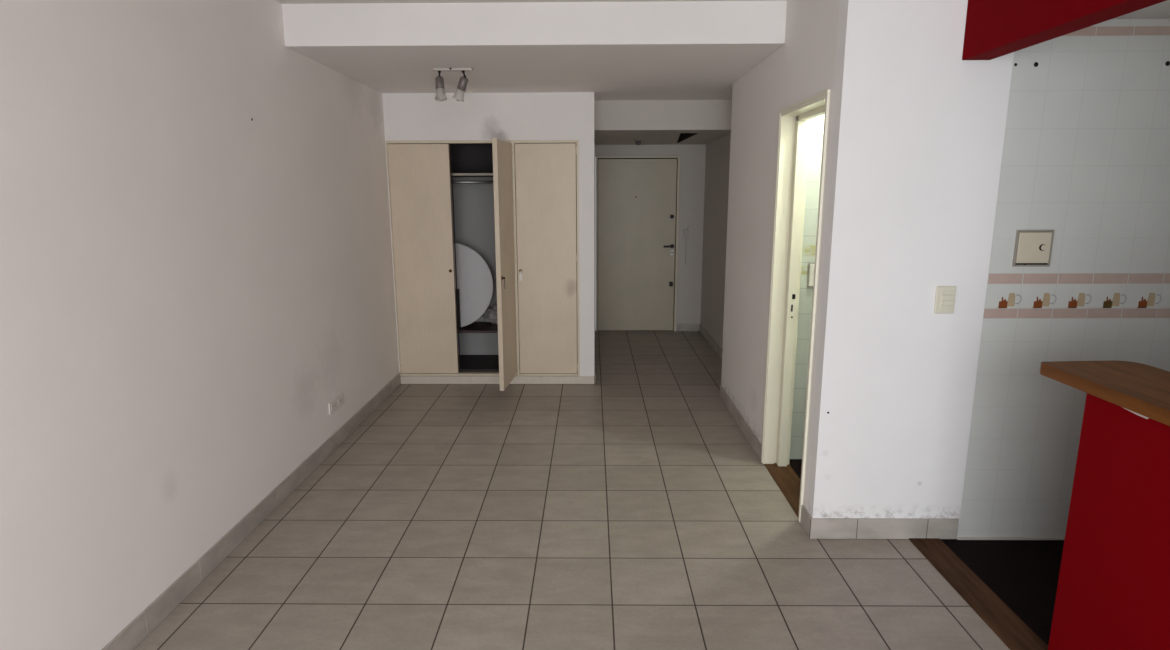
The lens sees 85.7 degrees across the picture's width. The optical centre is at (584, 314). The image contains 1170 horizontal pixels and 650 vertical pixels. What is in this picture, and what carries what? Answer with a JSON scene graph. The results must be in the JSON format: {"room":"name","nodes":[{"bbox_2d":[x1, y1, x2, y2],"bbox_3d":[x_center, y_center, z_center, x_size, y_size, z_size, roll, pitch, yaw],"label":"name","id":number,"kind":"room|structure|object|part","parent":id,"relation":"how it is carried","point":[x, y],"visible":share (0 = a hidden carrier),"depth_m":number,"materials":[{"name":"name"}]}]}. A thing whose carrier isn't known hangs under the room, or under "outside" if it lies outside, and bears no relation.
{"room":"studio apartment","nodes":[
{"label":"studio apartment","id":0,"kind":"room"},
{"bbox_2d":[0,0,398,649],"bbox_3d":[-1.703,-0.089,2.113,0.120,2.620,7.750,0,11,1],"label":"wall","id":1,"kind":"structure","parent":0,"point":[189,283],"depth_m":2.44,"materials":[{"name":"paint"}]},
{"bbox_2d":[102,373,400,649],"bbox_3d":[-1.637,1.215,2.002,0.010,0.100,7.045,0,11,1],"label":"baseboard","id":2,"kind":"structure","parent":1,"relation":"attached to","point":[134,633],"depth_m":2.89,"materials":[{"name":"tile"}]},
{"bbox_2d":[328,392,344,414],"bbox_3d":[-1.614,0.580,4.102,0.014,0.078,0.236,0,11,1],"label":"wall outlet","id":3,"kind":"object","parent":1,"relation":"attached to","point":[338,401],"visible":1,"depth_m":4.08,"materials":[{"name":"white plastic"}]},
{"bbox_2d":[382,92,593,375],"bbox_3d":[-0.755,-0.776,6.281,1.688,2.405,2.125,0,11,1],"label":"wall","id":4,"kind":"structure","parent":0,"point":[555,115],"depth_m":5.06,"materials":[{"name":"paint"}]},
{"bbox_2d":[386,138,593,390],"bbox_3d":[-0.762,-0.427,5.316,1.681,2.080,1.111,0,11,1],"label":"wardrobe","id":5,"kind":"object","parent":4,"relation":"attached to","point":[514,203],"depth_m":5.27,"materials":[{"name":"wood"}]},
{"bbox_3d":[-1.344,-0.433,5.276,0.494,1.916,0.034,0,11,1],"label":"door","id":6,"kind":"part","parent":5,"relation":"part of","materials":[{"name":"wood"}]},
{"bbox_3d":[-1.121,-0.042,5.549,0.040,0.362,0.025,0,11,1],"label":"black slat","id":7,"kind":"part","parent":5,"relation":"part of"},
{"bbox_3d":[-1.090,-1.122,5.361,1.010,0.024,0.024,0,11,1],"label":"hanging rod","id":8,"kind":"part","parent":5,"relation":"part of","materials":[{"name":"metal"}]},
{"bbox_2d":[453,243,492,326],"bbox_3d":[-1.191,-0.251,5.579,0.762,0.761,0.065,0,11,1],"label":"round tabletop","id":9,"kind":"object","parent":5,"relation":"in","point":[474,276],"visible":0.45,"depth_m":5.56,"materials":[{"name":"white plastic"}]},
{"bbox_2d":[453,175,492,176],"bbox_3d":[-1.091,-1.197,5.438,1.015,0.020,0.500,0,11,1],"label":"shelf","id":10,"kind":"object","parent":5,"relation":"attached to","point":[453,175],"depth_m":5.33,"materials":[{"name":"white wood"}]},
{"bbox_3d":[-1.071,-0.428,5.860,1.045,1.650,0.040,0,11,1],"label":"panel","id":11,"kind":"part","parent":5,"relation":"part of","materials":[{"name":"paint"}]},
{"bbox_2d":[457,322,497,332],"bbox_3d":[-1.087,0.118,5.740,1.015,0.022,0.400,0,11,1],"label":"shelf","id":12,"kind":"object","parent":5,"relation":"attached to","point":[475,327],"depth_m":5.63,"materials":[{"name":"brown wood"}]},
{"bbox_2d":[482,304,497,323],"bbox_3d":[-0.794,-0.004,5.827,0.335,0.182,0.161,0,11,1],"label":"plastic bag","id":13,"kind":"object","parent":5,"relation":"on","point":[490,315],"visible":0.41,"depth_m":5.79,"materials":[{"name":"white plastic"}]},
{"bbox_3d":[-0.629,-0.384,5.009,0.036,1.916,0.493,1,11,6],"label":"door","id":14,"kind":"part","parent":5,"relation":"part of","materials":[{"name":"wood"}]},
{"bbox_3d":[-0.317,-0.434,5.265,0.492,1.916,0.034,0,11,1],"label":"door","id":15,"kind":"part","parent":5,"relation":"part of","materials":[{"name":"wood"}]},
{"bbox_2d":[594,326,595,383],"bbox_3d":[0.097,0.363,6.484,0.010,0.085,2.135,0,11,1],"label":"baseboard","id":16,"kind":"structure","parent":4,"relation":"attached to","point":[594,326],"depth_m":5.84,"materials":[{"name":"tile"}]},
{"bbox_2d":[275,0,786,3],"bbox_3d":[0.762,-1.198,0.624,5.085,0.100,5.590,0,11,1],"label":"ceiling","id":17,"kind":"structure","parent":0,"point":[279,1],"depth_m":3.35,"materials":[{"name":"paint"}]},
{"bbox_2d":[962,0,1166,59],"bbox_3d":[1.584,-0.850,0.310,0.117,0.473,4.560,0,11,1],"label":"beam","id":18,"kind":"structure","parent":17,"relation":"attached to","point":[993,28],"depth_m":2.23,"materials":[{"name":"paint"}]},
{"bbox_2d":[281,1,786,100],"bbox_3d":[-0.141,-1.810,4.426,2.959,0.315,2.130,0,11,1],"label":"ceiling","id":19,"kind":"structure","parent":0,"point":[651,50],"depth_m":3.42,"materials":[{"name":"paint"}]},
{"bbox_2d":[433,67,472,101],"bbox_3d":[-0.840,-1.468,4.035,0.252,0.206,0.112,-2,11,-11],"label":"spotlight","id":20,"kind":"object","parent":19,"relation":"attached to","point":[440,96],"visible":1,"depth_m":4.02,"materials":[{"name":"metal"}]},
{"bbox_3d":[-0.918,-1.399,4.015,0.078,0.080,0.079,0,11,1],"label":"lamp shade","id":21,"kind":"part","parent":20,"relation":"part of","materials":[{"name":"clear glass"}]},
{"bbox_3d":[-0.815,-1.412,4.069,0.082,0.082,0.078,0,11,1],"label":"lamp shade","id":22,"kind":"part","parent":20,"relation":"part of","materials":[{"name":"clear glass"}]},
{"bbox_2d":[134,329,1063,649],"bbox_3d":[0.751,1.121,3.041,4.965,0.120,9.370,0,11,1],"label":"floor","id":23,"kind":"structure","parent":0,"point":[630,509],"depth_m":2.91,"materials":[{"name":"tile"}]},
{"bbox_2d":[764,463,800,516],"bbox_3d":[1.156,0.973,3.484,0.149,0.012,0.695,0,11,1],"label":"threshold","id":24,"kind":"object","parent":23,"relation":"on","point":[787,480],"visible":0.52,"depth_m":3.56,"materials":[{"name":"brown wood"}]},
{"bbox_2d":[805,0,1013,537],"bbox_3d":[1.419,-0.231,2.802,0.692,2.620,0.100,0,11,1],"label":"wall pier","id":25,"kind":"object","parent":23,"relation":"on","point":[917,135],"visible":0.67,"depth_m":2.75,"materials":[{"name":"paint"}]},
{"bbox_2d":[809,518,958,538],"bbox_3d":[1.414,1.016,2.983,0.695,0.103,0.010,0,11,1],"label":"baseboard","id":26,"kind":"object","parent":25,"relation":"attached to","point":[820,528],"visible":1,"depth_m":2.98,"materials":[{"name":"tile"}]},
{"bbox_2d":[934,286,955,313],"bbox_3d":[1.585,-0.062,2.774,0.086,0.122,0.014,0,11,1],"label":"light switch","id":27,"kind":"object","parent":25,"relation":"attached to","point":[945,295],"visible":1,"depth_m":2.77,"materials":[{"name":"beige plastic"}]},
{"bbox_2d":[909,538,1047,649],"bbox_3d":[1.583,1.491,0.755,0.145,0.011,4.558,0,11,1],"label":"threshold","id":28,"kind":"object","parent":23,"relation":"on","point":[1013,632],"visible":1,"depth_m":2.55,"materials":[{"name":"brown wood"}]},
{"bbox_2d":[594,144,705,330],"bbox_3d":[0.673,-1.094,7.349,1.394,2.620,0.120,0,11,1],"label":"wall","id":29,"kind":"structure","parent":0,"point":[692,157],"depth_m":7.28,"materials":[{"name":"paint"}]},
{"bbox_2d":[596,156,679,330],"bbox_3d":[0.602,-0.797,7.363,0.954,2.032,0.144,0,11,1],"label":"door","id":30,"kind":"structure","parent":29,"relation":"in","point":[637,197],"depth_m":7.34,"materials":[{"name":"wood"}]},
{"bbox_2d":[683,226,688,264],"bbox_3d":[1.171,-0.798,7.330,0.072,0.447,0.016,0,11,1],"label":"door buzzer","id":31,"kind":"structure","parent":29,"relation":"in","point":[685,232],"depth_m":7.30,"materials":[{"name":"plastic"}]},
{"bbox_3d":[1.168,-0.927,7.306,0.068,0.100,0.016,0,11,1],"label":"casing","id":32,"kind":"part","parent":31,"relation":"part of","materials":[{"name":"plastic"}]},
{"bbox_2d":[677,324,699,330],"bbox_3d":[1.232,0.159,7.515,0.264,0.092,0.010,0,11,1],"label":"baseboard","id":33,"kind":"structure","parent":29,"relation":"attached to","point":[680,327],"depth_m":7.51,"materials":[{"name":"tile"}]},
{"bbox_2d":[594,100,731,144],"bbox_3d":[0.723,-1.881,6.287,1.271,0.247,1.670,0,11,1],"label":"ceiling","id":34,"kind":"structure","parent":0,"point":[657,122],"depth_m":5.48,"materials":[{"name":"paint"}]},
{"bbox_2d":[633,139,643,144],"bbox_3d":[0.540,-1.748,6.401,0.110,0.056,0.110,0,11,1],"label":"ceiling lamp","id":35,"kind":"object","parent":34,"relation":"attached to","point":[638,141],"visible":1,"depth_m":6.38,"materials":[{"name":"white"}]},
{"bbox_2d":[700,134,730,348],"bbox_3d":[1.408,-0.862,6.118,0.100,2.620,2.570,0,11,1],"label":"wall","id":36,"kind":"structure","parent":0,"point":[717,163],"depth_m":6.63,"materials":[{"name":"paint"}]},
{"bbox_2d":[699,324,721,358],"bbox_3d":[1.357,0.389,6.306,0.010,0.092,2.470,0,11,1],"label":"baseboard","id":37,"kind":"structure","parent":36,"relation":"attached to","point":[715,346],"depth_m":6.76,"materials":[{"name":"tile"}]},
{"bbox_2d":[721,0,839,506],"bbox_3d":[1.259,-0.431,3.855,0.351,2.620,2.040,0,11,1],"label":"wall","id":38,"kind":"structure","parent":0,"point":[803,67],"depth_m":3.90,"materials":[{"name":"paint"}]},
{"bbox_2d":[720,385,761,460],"bbox_3d":[1.086,0.738,4.460,0.010,0.098,1.292,0,11,1],"label":"baseboard","id":39,"kind":"structure","parent":38,"relation":"attached to","point":[748,433],"depth_m":4.33,"materials":[{"name":"tile"}]},
{"bbox_2d":[761,89,829,521],"bbox_3d":[1.448,-0.041,3.289,0.769,2.050,0.725,0,11,1],"label":"door frame","id":40,"kind":"structure","parent":38,"relation":"in","point":[794,120],"depth_m":3.55,"materials":[{"name":"beige wood"}]},
{"bbox_2d":[800,505,811,536],"bbox_3d":[1.072,1.002,3.061,0.010,0.103,0.140,0,11,1],"label":"baseboard","id":41,"kind":"structure","parent":38,"relation":"attached to","point":[805,518],"depth_m":3.05,"materials":[{"name":"tile"}]},
{"bbox_2d":[790,114,824,458],"bbox_3d":[1.974,-0.303,3.709,1.530,2.420,0.100,0,11,1],"label":"wall","id":42,"kind":"structure","parent":0,"point":[817,123],"depth_m":3.70,"materials":[{"name":"tile"}]},
{"bbox_2d":[807,263,814,286],"bbox_3d":[1.354,-0.227,3.668,0.110,0.144,0.021,0,11,1],"label":"wall socket","id":43,"kind":"object","parent":42,"relation":"attached to","point":[811,267],"visible":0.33,"depth_m":3.67,"materials":[{"name":"white plastic"}]},
{"bbox_2d":[957,19,1169,539],"bbox_3d":[2.497,-0.229,2.790,1.465,2.626,0.103,0,11,1],"label":"wall","id":44,"kind":"structure","parent":0,"point":[1086,153],"depth_m":2.75,"materials":[{"name":"tile"}]},
{"bbox_2d":[1012,230,1054,266],"bbox_3d":[1.943,-0.284,2.729,0.158,0.158,0.019,0,11,1],"label":"box","id":45,"kind":"object","parent":44,"relation":"attached to","point":[1032,248],"visible":1,"depth_m":2.73,"materials":[{"name":"beige plastic"}]},
{"bbox_2d":[1048,393,1169,649],"bbox_3d":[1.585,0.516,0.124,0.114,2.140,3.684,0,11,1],"label":"counter base","id":46,"kind":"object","parent":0,"point":[1113,592],"depth_m":1.83,"materials":[{"name":"red paint"}]},
{"bbox_2d":[1040,360,1169,425],"bbox_3d":[1.695,0.299,1.516,0.333,0.042,1.298,0,11,1],"label":"countertop","id":47,"kind":"structure","parent":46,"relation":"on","point":[1143,389],"depth_m":1.92,"materials":[{"name":"brown wood"}]},
{"bbox_2d":[1113,0,1169,18],"bbox_3d":[2.422,-0.800,0.311,1.560,0.057,4.560,0,11,1],"label":"ceiling","id":48,"kind":"structure","parent":0,"point":[1161,10],"depth_m":2.48,"materials":[{"name":"paint"}]}
]}

